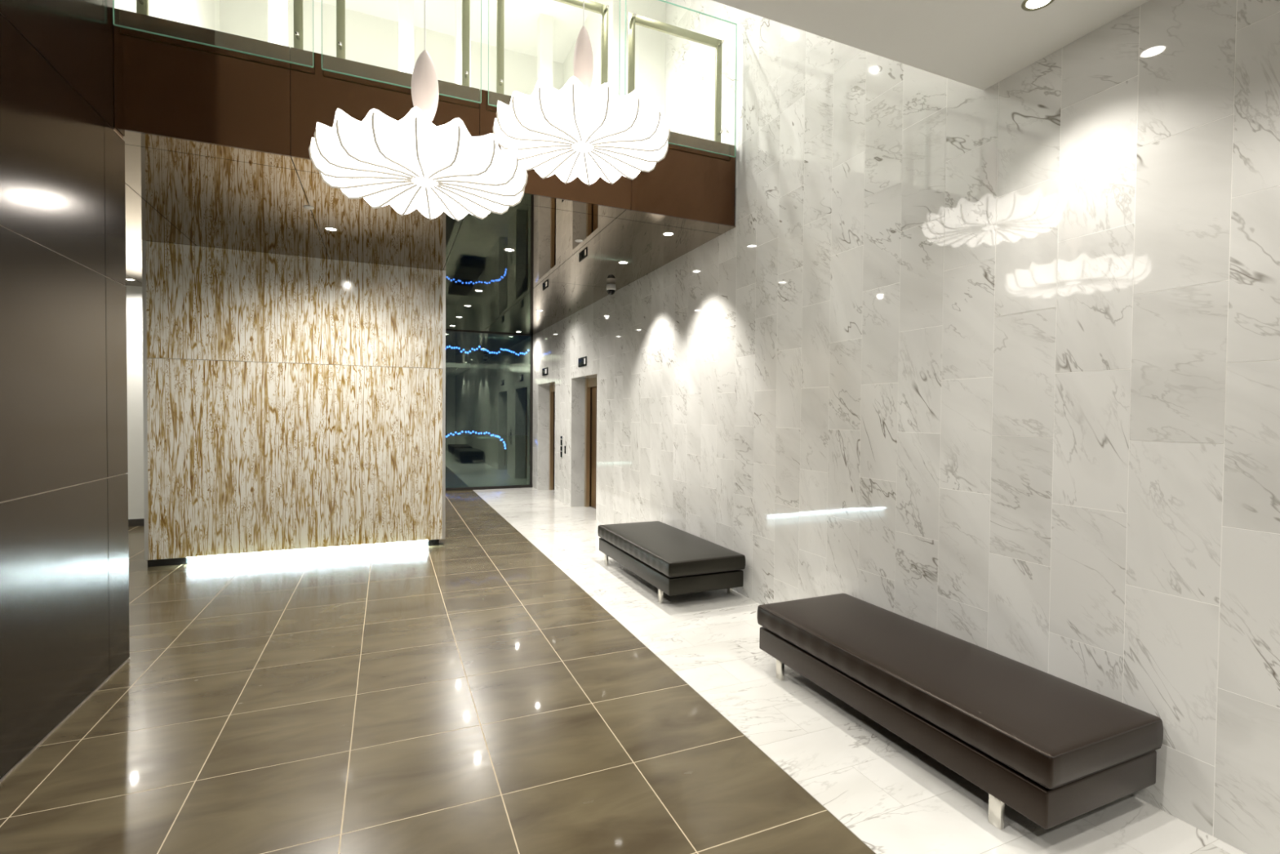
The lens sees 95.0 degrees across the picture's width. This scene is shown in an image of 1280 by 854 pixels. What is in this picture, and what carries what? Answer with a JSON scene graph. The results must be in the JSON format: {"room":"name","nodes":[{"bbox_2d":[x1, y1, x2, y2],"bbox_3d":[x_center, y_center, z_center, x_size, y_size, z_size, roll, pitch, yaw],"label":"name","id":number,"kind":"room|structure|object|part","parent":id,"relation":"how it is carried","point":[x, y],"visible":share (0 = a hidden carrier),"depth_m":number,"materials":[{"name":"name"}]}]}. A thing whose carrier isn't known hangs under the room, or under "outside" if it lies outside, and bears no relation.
{"room":"lobby","nodes":[
{"label":"lobby","id":0,"kind":"room"},
{"bbox_2d":[0,0,129,778],"bbox_3d":[-1.822,-1.697,0.046,0.220,6.600,8.000,0,1,-23],"label":"wall","id":1,"kind":"structure","parent":0,"point":[64,556],"depth_m":3.01,"materials":[{"name":"brown"}]},
{"bbox_3d":[-2.941,-2.412,2.896,0.020,1.198,1.244,0,1,-23],"label":"panel","id":2,"kind":"part","parent":1,"relation":"part of","materials":[{"name":"brown wood"}]},
{"bbox_3d":[-2.950,-1.349,2.917,0.020,0.918,1.244,0,1,-23],"label":"panel","id":3,"kind":"part","parent":1,"relation":"part of","materials":[{"name":"brown metal"}]},
{"bbox_3d":[-2.959,-0.283,2.939,0.020,1.201,1.244,0,1,-23],"label":"panel","id":4,"kind":"part","parent":1,"relation":"part of","materials":[{"name":"brown metal"}]},
{"bbox_3d":[-2.969,0.921,2.963,0.020,1.197,1.244,0,1,-23],"label":"panel","id":5,"kind":"part","parent":1,"relation":"part of","materials":[{"name":"brown metal"}]},
{"bbox_2d":[0,657,129,782],"bbox_3d":[-1.757,1.597,0.152,0.022,0.010,8.000,0,1,-23],"label":"baseboard","id":6,"kind":"structure","parent":1,"relation":"attached to","point":[51,731],"depth_m":3.00,"materials":[{"name":"beige"}]},
{"bbox_3d":[-3.216,-2.428,3.535,0.020,1.198,0.137,0,1,-23],"label":"panel","id":7,"kind":"part","parent":1,"relation":"part of","materials":[{"name":"brown metal"}]},
{"bbox_3d":[-3.257,-1.366,3.630,0.020,0.918,0.297,0,1,-23],"label":"panel","id":8,"kind":"part","parent":1,"relation":"part of","materials":[{"name":"brown metal"}]},
{"bbox_3d":[-3.266,-0.300,3.652,0.020,1.201,0.297,0,1,-23],"label":"panel","id":9,"kind":"part","parent":1,"relation":"part of","materials":[{"name":"brown metal"}]},
{"bbox_3d":[-3.276,0.904,3.676,0.020,1.197,0.297,0,1,-23],"label":"panel","id":10,"kind":"part","parent":1,"relation":"part of","materials":[{"name":"brown metal"}]},
{"bbox_2d":[124,285,144,519],"bbox_3d":[-6.929,-0.315,9.641,4.100,3.360,2.500,0,1,-23],"label":"wall","id":11,"kind":"structure","parent":0,"point":[134,293],"depth_m":8.22,"materials":[{"name":"white paint"}]},
{"bbox_2d":[128,518,144,526],"bbox_3d":[-6.436,1.343,8.522,4.080,0.100,0.022,0,1,-23],"label":"baseboard","id":12,"kind":"structure","parent":11,"relation":"attached to","point":[140,522],"depth_m":8.24,"materials":[{"name":"grey"}]},
{"bbox_2d":[112,0,313,67],"bbox_3d":[-2.717,-3.038,3.793,1.069,1.189,0.086,0,1,-23],"label":"glass balustrade","id":13,"kind":"object","parent":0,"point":[142,6],"visible":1,"depth_m":3.96,"materials":[{"name":"green"}]},
{"bbox_3d":[-3.106,-3.029,3.659,0.055,0.915,0.025,0,1,-23],"label":"post","id":14,"kind":"part","parent":13,"relation":"part of","materials":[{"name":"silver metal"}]},
{"bbox_3d":[-2.326,-3.029,3.995,0.055,0.915,0.025,0,1,-23],"label":"post","id":15,"kind":"part","parent":13,"relation":"part of","materials":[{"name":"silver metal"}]},
{"bbox_2d":[114,0,666,120],"bbox_3d":[-1.983,-3.867,6.127,5.096,2.510,3.710,0,1,-23],"label":"glass railing","id":16,"kind":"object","parent":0,"point":[371,40],"depth_m":7.03,"materials":[{"name":"clear glass"}]},
{"bbox_2d":[267,0,288,46],"bbox_3d":[-3.870,-3.888,6.278,0.160,2.506,0.160,0,1,-23],"label":"trim","id":17,"kind":"structure","parent":16,"relation":"attached to","point":[277,10],"depth_m":6.20,"materials":[{"name":"white paint"}]},
{"bbox_2d":[321,0,481,103],"bbox_3d":[-1.693,-3.038,4.234,1.063,1.189,0.086,0,1,-23],"label":"glass balustrade","id":18,"kind":"object","parent":16,"relation":"attached to","point":[340,4],"visible":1,"depth_m":4.38,"materials":[{"name":"green"}]},
{"bbox_3d":[-2.089,-3.029,4.097,0.055,0.915,0.025,0,1,-23],"label":"post","id":19,"kind":"part","parent":18,"relation":"part of","materials":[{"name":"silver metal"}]},
{"bbox_3d":[-1.315,-3.029,4.430,0.055,0.915,0.025,0,1,-23],"label":"post","id":20,"kind":"part","parent":18,"relation":"part of","materials":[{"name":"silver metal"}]},
{"bbox_2d":[398,0,413,74],"bbox_3d":[-2.703,-3.888,6.780,0.160,2.506,0.160,0,1,-23],"label":"trim","id":21,"kind":"structure","parent":16,"relation":"attached to","point":[406,7],"depth_m":6.70,"materials":[{"name":"white paint"}]},
{"bbox_2d":[113,8,734,226],"bbox_3d":[-1.290,-2.207,4.461,4.690,0.730,0.030,0,1,-23],"label":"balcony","id":22,"kind":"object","parent":16,"relation":"attached to","point":[164,86],"depth_m":3.98,"materials":[{"name":"brown wood"}]},
{"bbox_3d":[-2.807,-2.207,3.801,0.938,0.730,0.018,0,1,-23],"label":"panel","id":23,"kind":"part","parent":22,"relation":"part of","materials":[{"name":"brown wood"}]},
{"bbox_3d":[-1.800,-2.207,4.235,1.247,0.730,0.018,0,1,-23],"label":"panel","id":24,"kind":"part","parent":22,"relation":"part of","materials":[{"name":"brown metal"}]},
{"bbox_3d":[-0.651,-2.207,4.730,1.248,0.730,0.018,0,1,-23],"label":"panel","id":25,"kind":"part","parent":22,"relation":"part of","materials":[{"name":"brown wood"}]},
{"bbox_3d":[0.395,-2.207,5.181,1.021,0.730,0.018,0,1,-23],"label":"panel","id":26,"kind":"part","parent":22,"relation":"part of","materials":[{"name":"brown wood"}]},
{"bbox_2d":[454,0,471,86],"bbox_3d":[-2.125,-3.888,7.029,0.160,2.506,0.160,0,1,-23],"label":"trim","id":27,"kind":"structure","parent":16,"relation":"attached to","point":[458,49],"depth_m":6.93,"materials":[{"name":"white paint"}]},
{"bbox_2d":[537,13,552,87],"bbox_3d":[-1.206,-3.889,7.425,0.160,2.506,0.160,0,1,-23],"label":"trim","id":28,"kind":"structure","parent":16,"relation":"attached to","point":[544,23],"depth_m":7.34,"materials":[{"name":"white paint"}]},
{"bbox_2d":[488,0,620,106],"bbox_3d":[-0.669,-3.038,4.675,1.066,1.189,0.086,0,1,-23],"label":"glass balustrade","id":29,"kind":"object","parent":16,"relation":"attached to","point":[590,6],"visible":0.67,"depth_m":4.75,"materials":[{"name":"green"}]},
{"bbox_3d":[-1.079,-3.029,4.532,0.055,0.915,0.025,0,1,-23],"label":"post","id":30,"kind":"part","parent":29,"relation":"part of","materials":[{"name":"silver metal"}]},
{"bbox_3d":[-0.683,-3.452,4.692,0.796,0.070,0.025,0,1,-23],"label":"rail","id":31,"kind":"part","parent":29,"relation":"part of","materials":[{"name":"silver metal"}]},
{"bbox_3d":[-0.295,-3.029,4.869,0.055,0.915,0.025,0,1,-23],"label":"post","id":32,"kind":"part","parent":29,"relation":"part of","materials":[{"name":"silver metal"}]},
{"bbox_2d":[114,128,735,335],"bbox_3d":[-4.290,-2.297,7.685,7.700,0.728,8.292,0,1,-23],"label":"ceiling","id":33,"kind":"structure","parent":0,"point":[177,191],"depth_m":5.65,"materials":[{"name":"black"}]},
{"bbox_3d":[-5.778,-1.941,7.201,1.229,0.010,2.694,0,1,-23],"label":"panel","id":34,"kind":"part","parent":33,"relation":"part of","materials":[{"name":"white paint"}]},
{"bbox_3d":[-7.045,-1.940,6.655,1.519,0.010,2.694,0,1,-23],"label":"panel","id":35,"kind":"part","parent":33,"relation":"part of","materials":[{"name":"grey metal"}]},
{"bbox_3d":[-4.710,-1.881,4.722,1.229,0.010,2.694,0,1,-23],"label":"panel","id":36,"kind":"part","parent":33,"relation":"part of","materials":[{"name":"brown metal"}]},
{"bbox_3d":[-2.994,-1.849,3.864,1.231,0.010,0.229,0,1,-23],"label":"panel","id":37,"kind":"part","parent":33,"relation":"part of","materials":[{"name":"brown wood"}]},
{"bbox_3d":[-3.575,-1.881,5.211,1.231,0.010,2.694,0,1,-23],"label":"panel","id":38,"kind":"part","parent":33,"relation":"part of","materials":[{"name":"brown metal"}]},
{"bbox_3d":[-1.863,-1.849,4.351,1.220,0.010,0.229,0,1,-23],"label":"panel","id":39,"kind":"part","parent":33,"relation":"part of","materials":[{"name":"brown metal"}]},
{"bbox_2d":[303,205,314,209],"bbox_3d":[-2.813,-1.862,4.984,0.080,0.007,0.080,0,1,-23],"label":"cap","id":40,"kind":"object","parent":33,"relation":"attached to","point":[309,207],"visible":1,"depth_m":4.97,"materials":[{"name":"white plastic"}]},
{"bbox_2d":[323,226,338,231],"bbox_3d":[-2.931,-1.877,5.565,0.126,0.010,0.126,0,1,-23],"label":"recessed light","id":41,"kind":"object","parent":33,"relation":"in","point":[330,228],"visible":1,"depth_m":5.56,"materials":[{"name":"white plastic"}]},
{"bbox_3d":[-2.444,-1.882,5.698,1.220,0.010,2.694,0,1,-23],"label":"panel","id":42,"kind":"part","parent":33,"relation":"part of","materials":[{"name":"brown metal"}]},
{"bbox_3d":[-3.437,-2.000,11.116,1.231,0.010,2.634,0,1,-23],"label":"panel","id":43,"kind":"part","parent":33,"relation":"part of","materials":[{"name":"brown metal"}]},
{"bbox_3d":[-2.381,-1.941,8.665,1.231,0.010,2.694,0,1,-23],"label":"panel","id":44,"kind":"part","parent":33,"relation":"part of","materials":[{"name":"brown metal"}]},
{"bbox_2d":[503,248,515,251],"bbox_3d":[-1.384,-1.877,6.220,0.126,0.010,0.126,0,1,-23],"label":"recessed light","id":45,"kind":"object","parent":33,"relation":"in","point":[504,249],"visible":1,"depth_m":6.22,"materials":[{"name":"white plastic"}]},
{"bbox_3d":[-2.366,-2.000,11.577,1.087,0.010,2.634,0,1,-23],"label":"panel","id":46,"kind":"part","parent":33,"relation":"part of","materials":[{"name":"brown metal"}]},
{"bbox_3d":[-1.313,-1.882,6.185,1.231,0.010,2.694,0,1,-23],"label":"panel","id":47,"kind":"part","parent":33,"relation":"part of","materials":[{"name":"brown metal"}]},
{"bbox_3d":[-1.311,-1.941,9.125,1.087,0.010,2.694,0,1,-23],"label":"panel","id":48,"kind":"part","parent":33,"relation":"part of","materials":[{"name":"brown metal"}]},
{"bbox_3d":[-0.732,-1.850,4.838,1.231,0.010,0.229,0,1,-23],"label":"panel","id":49,"kind":"part","parent":33,"relation":"part of","materials":[{"name":"brown metal"}]},
{"bbox_2d":[606,284,616,294],"bbox_3d":[-0.387,-1.835,7.849,0.132,0.135,0.132,0,1,-23],"label":"dome camera","id":50,"kind":"object","parent":33,"relation":"attached to","point":[611,288],"visible":1,"depth_m":7.80,"materials":[{"name":"white plastic"}]},
{"bbox_2d":[617,261,628,264],"bbox_3d":[-0.192,-1.877,6.701,0.126,0.010,0.126,0,1,-23],"label":"recessed light","id":51,"kind":"object","parent":33,"relation":"in","point":[619,262],"visible":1,"depth_m":6.69,"materials":[{"name":"white plastic"}]},
{"bbox_3d":[-0.243,-1.882,6.646,1.087,0.010,2.694,0,1,-23],"label":"panel","id":52,"kind":"part","parent":33,"relation":"part of","materials":[{"name":"brown metal"}]},
{"bbox_2d":[662,231,675,235],"bbox_3d":[0.271,-1.851,5.627,0.126,0.010,0.126,0,1,-23],"label":"recessed light","id":53,"kind":"object","parent":33,"relation":"in","point":[665,233],"visible":1,"depth_m":5.62,"materials":[{"name":"white plastic"}]},
{"bbox_3d":[0.338,-1.850,5.299,1.087,0.010,0.229,0,1,-23],"label":"panel","id":54,"kind":"part","parent":33,"relation":"part of","materials":[{"name":"brown metal"}]},
{"bbox_2d":[311,0,595,63],"bbox_3d":[-1.465,-5.196,5.050,5.396,0.200,6.540,0,1,-23],"label":"wall","id":55,"kind":"structure","parent":0,"point":[521,16],"depth_m":7.38,"materials":[{"name":"paint"}]},
{"bbox_2d":[308,0,528,221],"bbox_3d":[-1.133,-3.151,3.096,1.068,3.804,1.084,1,1,24],"label":"pendant lamp","id":56,"kind":"object","parent":55,"relation":"hanging from","point":[410,163],"visible":1,"depth_m":2.94,"materials":[{"name":"white fabric"}]},
{"bbox_3d":[-1.147,-1.364,3.132,1.069,0.209,1.055,0,1,-26],"label":"lamp shade","id":57,"kind":"part","parent":56,"relation":"part of","materials":[{"name":"white"}]},
{"bbox_2d":[492,0,670,186],"bbox_3d":[-0.339,-3.362,3.586,1.084,3.389,1.068,1,1,30],"label":"pendant lamp","id":58,"kind":"object","parent":55,"relation":"hanging from","point":[571,131],"visible":0.97,"depth_m":3.44,"materials":[{"name":"white"}]},
{"bbox_3d":[-0.352,-1.782,3.617,1.069,0.209,1.055,0,1,-30],"label":"lamp shade","id":59,"kind":"part","parent":58,"relation":"part of","materials":[{"name":"white fabric"}]},
{"bbox_2d":[445,345,530,466],"bbox_3d":[-4.966,-0.626,18.103,3.260,3.735,0.159,0,1,-23],"label":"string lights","id":60,"kind":"object","parent":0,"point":[449,346],"visible":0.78,"depth_m":18.41,"materials":[{"name":"blue plastic"}]},
{"bbox_3d":[-4.952,-2.389,18.067,3.204,0.170,0.110,0,1,-23],"label":"cord","id":61,"kind":"part","parent":60,"relation":"part of","materials":[{"name":"blue plastic"}]},
{"bbox_2d":[445,329,533,490],"bbox_3d":[-3.964,-0.343,12.301,3.451,3.360,0.080,0,1,-23],"label":"window","id":62,"kind":"structure","parent":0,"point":[531,335],"depth_m":12.93,"materials":[{"name":"black"}]},
{"bbox_2d":[0,487,1246,853],"bbox_3d":[-2.520,1.614,4.208,7.900,0.200,16.050,0,1,-23],"label":"floor","id":63,"kind":"structure","parent":0,"point":[463,694],"depth_m":2.98,"materials":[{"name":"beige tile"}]},
{"bbox_2d":[142,240,445,567],"bbox_3d":[-3.781,-0.227,6.697,2.956,3.358,0.201,0,1,-23],"label":"partition wall","id":64,"kind":"structure","parent":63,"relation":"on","point":[293,405],"depth_m":6.53,"materials":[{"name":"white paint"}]},
{"bbox_3d":[-5.123,-0.266,6.119,0.033,3.280,0.199,0,1,-23],"label":"edge trim","id":65,"kind":"part","parent":64,"relation":"part of","materials":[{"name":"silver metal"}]},
{"bbox_3d":[-3.737,-1.308,6.593,2.886,1.191,0.020,0,1,-23],"label":"panel","id":66,"kind":"part","parent":64,"relation":"part of","materials":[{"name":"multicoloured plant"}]},
{"bbox_3d":[-3.751,0.333,6.626,2.886,2.085,0.020,0,1,-23],"label":"panel","id":67,"kind":"part","parent":64,"relation":"part of","materials":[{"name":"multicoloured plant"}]},
{"bbox_3d":[-2.439,-0.265,7.274,0.035,3.282,0.201,0,1,-23],"label":"edge trim","id":68,"kind":"part","parent":64,"relation":"part of","materials":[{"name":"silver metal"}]},
{"bbox_2d":[597,520,745,603],"bbox_3d":[0.229,1.299,5.839,0.754,0.410,1.806,0,1,-23],"label":"bench","id":69,"kind":"object","parent":63,"relation":"on","point":[675,561],"visible":1,"depth_m":5.23,"materials":[{"name":"black leather"}]},
{"bbox_3d":[-0.362,1.430,6.331,0.024,0.118,0.052,0,1,-23],"label":"leg","id":70,"kind":"part","parent":69,"relation":"part of","materials":[{"name":"silver metal"}]},
{"bbox_3d":[0.178,1.460,5.078,0.024,0.118,0.052,0,1,-23],"label":"leg","id":71,"kind":"part","parent":69,"relation":"part of","materials":[{"name":"silver metal"}]},
{"bbox_2d":[597,520,745,577],"bbox_3d":[0.230,1.164,5.837,0.754,0.140,1.806,0,1,-23],"label":"cushion","id":72,"kind":"object","parent":69,"relation":"on","point":[667,550],"depth_m":5.36,"materials":[{"name":"black leather"}]},
{"bbox_3d":[0.817,1.460,5.353,0.024,0.118,0.052,0,1,-23],"label":"leg","id":73,"kind":"part","parent":69,"relation":"part of","materials":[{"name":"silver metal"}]},
{"bbox_2d":[756,593,1163,829],"bbox_3d":[1.452,1.365,3.108,0.729,0.410,1.841,0,1,-23],"label":"bench","id":74,"kind":"object","parent":63,"relation":"on","point":[1052,749],"visible":1,"depth_m":2.56,"materials":[{"name":"brown leather"}]},
{"bbox_3d":[0.865,1.495,3.621,0.024,0.118,0.052,0,1,-23],"label":"leg","id":75,"kind":"part","parent":74,"relation":"part of","materials":[{"name":"silver metal"}]},
{"bbox_3d":[1.419,1.526,2.336,0.024,0.118,0.052,0,1,-23],"label":"leg","id":76,"kind":"part","parent":74,"relation":"part of","materials":[{"name":"silver metal"}]},
{"bbox_2d":[532,0,1279,853],"bbox_3d":[0.935,-1.786,5.615,0.261,6.600,16.050,0,1,-23],"label":"wall","id":77,"kind":"structure","parent":0,"point":[996,368],"depth_m":3.08,"materials":[{"name":"white stone"}]},
{"bbox_2d":[542,367,547,376],"bbox_3d":[-1.927,-1.123,11.912,0.018,0.150,0.430,0,1,-23],"label":"indicator","id":78,"kind":"object","parent":77,"relation":"attached to","point":[544,371],"visible":1,"depth_m":11.89,"materials":[{"name":"black plastic"}]},
{"bbox_2d":[549,384,555,489],"bbox_3d":[-1.610,0.188,12.020,0.150,2.350,1.580,0,1,-23],"label":"door","id":79,"kind":"structure","parent":77,"relation":"in","point":[552,387],"depth_m":12.56,"materials":[{"name":"brown wood"}]},
{"bbox_2d":[560,435,562,457],"bbox_3d":[-1.444,0.364,10.795,0.014,0.400,0.124,0,1,-23],"label":"panel","id":80,"kind":"object","parent":77,"relation":"attached to","point":[561,446],"visible":1,"depth_m":10.79,"materials":[{"name":"silver metal"}]},
{"bbox_2d":[577,355,586,367],"bbox_3d":[-0.945,-1.068,9.631,0.018,0.150,0.420,0,1,-23],"label":"indicator","id":81,"kind":"object","parent":77,"relation":"attached to","point":[582,362],"visible":1,"depth_m":9.61,"materials":[{"name":"black plastic"}]},
{"bbox_2d":[584,377,596,508],"bbox_3d":[-0.637,0.242,9.762,0.150,2.350,1.560,0,1,-23],"label":"door","id":82,"kind":"structure","parent":77,"relation":"in","point":[590,423],"depth_m":10.28,"materials":[{"name":"brown wood"}]},
{"bbox_2d":[624,0,737,157],"bbox_3d":[0.361,-3.038,5.119,1.080,1.189,0.086,0,1,-23],"label":"glass balustrade","id":83,"kind":"object","parent":77,"relation":"attached to","point":[633,19],"visible":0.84,"depth_m":5.14,"materials":[{"name":"green"}]},
{"bbox_3d":[-0.073,-3.029,4.965,0.055,0.915,0.025,0,1,-23],"label":"post","id":84,"kind":"part","parent":83,"relation":"part of","materials":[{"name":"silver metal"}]},
{"bbox_3d":[0.321,-3.452,5.125,0.793,0.070,0.025,0,1,-23],"label":"rail","id":85,"kind":"part","parent":83,"relation":"part of","materials":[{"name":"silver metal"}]},
{"bbox_3d":[0.708,-3.030,5.301,0.055,0.915,0.025,0,1,-23],"label":"post","id":86,"kind":"part","parent":83,"relation":"part of","materials":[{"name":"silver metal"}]},
{"bbox_2d":[711,0,1150,89],"bbox_3d":[0.818,-3.359,-0.376,4.697,3.215,5.610,0,1,-23],"label":"ceiling","id":87,"kind":"structure","parent":0,"point":[980,44],"depth_m":2.65,"materials":[{"name":"paint"}]},
{"bbox_2d":[1021,0,1054,11],"bbox_3d":[1.686,-1.800,2.480,0.126,0.010,0.126,0,1,-23],"label":"recessed light","id":88,"kind":"object","parent":87,"relation":"in","point":[1027,5],"visible":1,"depth_m":2.50,"materials":[{"name":"white plastic"}]},
{"label":"outside","id":89,"kind":"structure","parent":0,"visible":0},
{"bbox_2d":[445,435,554,489],"bbox_3d":[-10.556,1.123,27.036,30.000,0.220,32.050,0,1,-23],"label":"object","id":90,"kind":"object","parent":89,"point":[470,460],"depth_m":20.22,"materials":[{"name":"clear glass"}]},
{"bbox_2d":[445,431,506,465],"bbox_3d":[-5.269,0.676,18.329,2.153,1.116,0.232,0,1,-18],"label":"arch","id":91,"kind":"object","parent":90,"relation":"on","point":[470,433],"visible":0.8,"depth_m":18.35,"materials":[{"name":"blue plastic"}]}
]}

